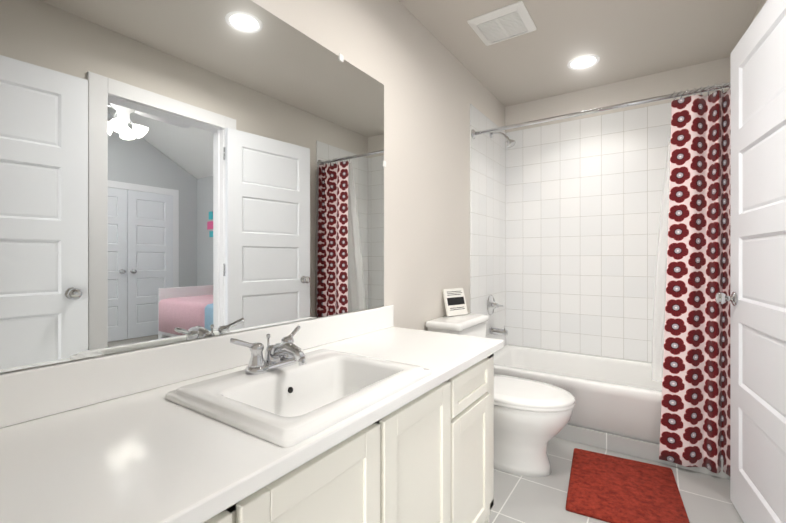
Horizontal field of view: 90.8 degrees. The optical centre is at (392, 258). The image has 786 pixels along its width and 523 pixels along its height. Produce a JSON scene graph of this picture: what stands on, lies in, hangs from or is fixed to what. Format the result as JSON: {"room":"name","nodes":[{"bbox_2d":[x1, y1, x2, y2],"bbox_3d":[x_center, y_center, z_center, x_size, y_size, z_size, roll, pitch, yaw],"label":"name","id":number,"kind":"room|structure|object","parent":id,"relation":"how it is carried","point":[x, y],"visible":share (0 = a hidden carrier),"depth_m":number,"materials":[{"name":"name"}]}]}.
{"room":"bathroom","nodes":[
{"label":"bathroom","id":0,"kind":"room"},
{"bbox_2d":[0,0,504,373],"bbox_3d":[-0.041,-0.100,1.976,0.120,2.420,3.655,0,0,34],"label":"wall","id":1,"kind":"structure","parent":0,"point":[434,88],"depth_m":2.10,"materials":[{"name":"paint"}]},
{"bbox_2d":[0,0,383,372],"bbox_3d":[-0.496,-0.301,1.194,0.006,1.058,1.602,0,0,34],"label":"mirror","id":2,"kind":"object","parent":1,"relation":"attached to","point":[172,171],"visible":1,"depth_m":1.05,"materials":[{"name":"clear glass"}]},
{"bbox_2d":[339,53,343,61],"bbox_3d":[-0.213,-0.828,1.601,0.004,0.027,0.024,0,0,34],"label":"mirror clip","id":3,"kind":"object","parent":2,"relation":"attached to","point":[341,57],"depth_m":1.60,"materials":[{"name":"plastic"}]},
{"bbox_2d":[0,305,393,428],"bbox_3d":[-0.473,0.283,1.216,0.021,0.105,1.668,0,0,34],"label":"backsplash","id":4,"kind":"structure","parent":1,"relation":"attached to","point":[27,394],"depth_m":1.00,"materials":[{"name":"white stone"}]},
{"bbox_2d":[470,104,505,345],"bbox_3d":[0.756,0.013,3.032,0.008,2.194,0.757,0,0,34],"label":"wall tile","id":5,"kind":"structure","parent":1,"relation":"attached to","point":[487,216],"depth_m":2.98,"materials":[{"name":"white tile"}]},
{"bbox_2d":[487,295,502,314],"bbox_3d":[0.797,0.365,3.023,0.071,0.156,0.174,0,0,34],"label":"tub valve","id":6,"kind":"object","parent":5,"relation":"attached to","point":[492,304],"visible":1,"depth_m":3.00,"materials":[{"name":"silver metal"}]},
{"bbox_2d":[489,326,507,335],"bbox_3d":[0.819,0.556,2.997,0.138,0.078,0.060,0,0,34],"label":"tub spout","id":7,"kind":"object","parent":5,"relation":"attached to","point":[497,331],"visible":1,"depth_m":2.98,"materials":[{"name":"silver metal"}]},
{"bbox_2d":[489,132,515,147],"bbox_3d":[0.844,-0.924,2.979,0.197,0.166,0.072,0,0,34],"label":"shower head","id":8,"kind":"object","parent":5,"relation":"attached to","point":[511,143],"visible":0.92,"depth_m":2.95},
{"bbox_2d":[398,0,759,106],"bbox_3d":[0.637,-1.350,1.514,1.760,0.080,3.655,0,0,34],"label":"ceiling","id":9,"kind":"structure","parent":0,"point":[623,40],"depth_m":2.32,"materials":[{"name":"paint"}]},
{"bbox_2d":[467,1,535,45],"bbox_3d":[0.614,-1.299,2.174,0.300,0.021,0.300,0,0,34],"label":"ceiling vent","id":10,"kind":"object","parent":9,"relation":"in","point":[513,20],"visible":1,"depth_m":2.14,"materials":[{"name":"plastic"}]},
{"bbox_2d":[567,54,599,69],"bbox_3d":[1.270,-1.306,2.586,0.196,0.007,0.196,0,0,34],"label":"recessed light","id":11,"kind":"object","parent":9,"relation":"in","point":[583,62],"visible":1,"depth_m":2.58,"materials":[{"name":"white glass"}]},
{"bbox_2d":[489,437,743,522],"bbox_3d":[0.637,1.140,1.515,1.760,0.060,3.655,0,0,34],"label":"floor","id":12,"kind":"structure","parent":0,"point":[526,499],"depth_m":1.82,"materials":[{"name":"tile"}]},
{"bbox_2d":[212,357,493,522],"bbox_3d":[-0.262,0.738,1.054,0.553,0.744,1.638,0,0,34],"label":"bathroom vanity","id":13,"kind":"object","parent":12,"relation":"on","point":[432,461],"depth_m":1.03,"materials":[{"name":"wood"}]},
{"bbox_2d":[0,325,503,522],"bbox_3d":[-0.247,0.351,1.062,0.568,0.032,1.668,0,0,34],"label":"countertop","id":14,"kind":"structure","parent":13,"relation":"on","point":[198,449],"depth_m":0.75,"materials":[{"name":"white stone"}]},
{"bbox_2d":[166,349,430,446],"bbox_3d":[-0.218,0.390,1.029,0.445,0.152,0.540,0,0,34],"label":"sink","id":15,"kind":"object","parent":14,"relation":"in","point":[287,403],"depth_m":0.98,"materials":[{"name":"ceramic"}]},
{"bbox_2d":[230,326,305,374],"bbox_3d":[-0.303,0.263,1.087,0.162,0.101,0.244,0,0,34],"label":"faucet","id":16,"kind":"object","parent":15,"relation":"on","point":[283,358],"depth_m":1.07,"materials":[{"name":"silver metal"}]},
{"bbox_2d":[425,313,575,476],"bbox_3d":[0.604,0.730,2.145,0.743,0.760,0.450,0,0,34],"label":"toilet","id":17,"kind":"object","parent":12,"relation":"on","point":[532,418],"visible":0.46,"depth_m":1.98,"materials":[{"name":"ceramic"}]},
{"bbox_2d":[442,288,467,316],"bbox_3d":[0.383,0.267,2.385,0.170,0.165,0.016,0,-14,-38],"label":"sign","id":18,"kind":"object","parent":17,"relation":"on","point":[454,301],"visible":1,"depth_m":2.37,"materials":[{"name":"white paper"}]},
{"bbox_2d":[494,345,662,443],"bbox_3d":[1.384,0.925,2.612,1.501,0.370,0.740,0,0,34],"label":"bathtub","id":19,"kind":"object","parent":12,"relation":"on","point":[619,397],"visible":0.31,"depth_m":2.39,"materials":[{"name":"ceramic"}]},
{"bbox_2d":[554,424,729,479],"bbox_3d":[1.171,1.062,2.300,1.502,0.095,0.014,0,0,34],"label":"trim","id":20,"kind":"structure","parent":19,"relation":"attached to","point":[621,444],"depth_m":2.21,"materials":[{"name":"tile"}]},
{"bbox_2d":[566,448,689,522],"bbox_3d":[1.105,1.100,1.862,0.462,0.018,0.602,0,0,28],"label":"bath mat","id":21,"kind":"object","parent":12,"relation":"on","point":[608,488],"visible":0.9,"depth_m":1.81,"materials":[{"name":"red fabric"}]},
{"bbox_2d":[505,57,729,131],"bbox_3d":[1.632,-0.100,2.975,1.520,2.420,0.120,0,0,34],"label":"wall","id":22,"kind":"structure","parent":0,"point":[705,74],"depth_m":2.86,"materials":[{"name":"paint"}]},
{"bbox_2d":[506,92,724,363],"bbox_3d":[1.596,-0.157,2.922,1.520,1.854,0.008,0,0,34],"label":"wall tile","id":23,"kind":"structure","parent":22,"relation":"attached to","point":[584,204],"depth_m":2.98,"materials":[{"name":"white tile"}]},
{"bbox_2d":[752,0,766,21],"bbox_3d":[1.314,-0.100,1.053,0.120,2.420,3.655,0,0,34],"label":"wall","id":24,"kind":"structure","parent":0,"point":[761,4],"depth_m":1.99,"materials":[{"name":"paint"}]},
{"bbox_2d":[715,0,785,522],"bbox_3d":[1.389,0.083,1.433,0.171,2.030,0.722,0,0,27],"label":"bathroom door","id":25,"kind":"structure","parent":24,"relation":"in","point":[756,298],"depth_m":1.48,"materials":[{"name":"white wood"}]},
{"bbox_3d":[2.005,0.013,2.180,0.008,2.194,0.757,0,0,34],"label":"wall tile","id":26,"kind":"structure","parent":24,"relation":"attached to","visible":0},
{"bbox_2d":[471,83,728,138],"bbox_3d":[1.187,-0.880,2.322,1.503,0.065,0.066,0,0,34],"label":"curtain rod","id":27,"kind":"object","parent":26,"relation":"attached to","point":[474,133],"visible":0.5,"depth_m":2.28,"materials":[{"name":"silver metal"}]},
{"bbox_2d":[652,81,729,475],"bbox_3d":[1.625,0.087,2.049,0.432,1.976,0.211,0,0,34],"label":"shower curtain","id":28,"kind":"object","parent":27,"relation":"hanging from","point":[695,417],"visible":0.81,"depth_m":2.00,"materials":[{"name":"red fabric"}]}
]}

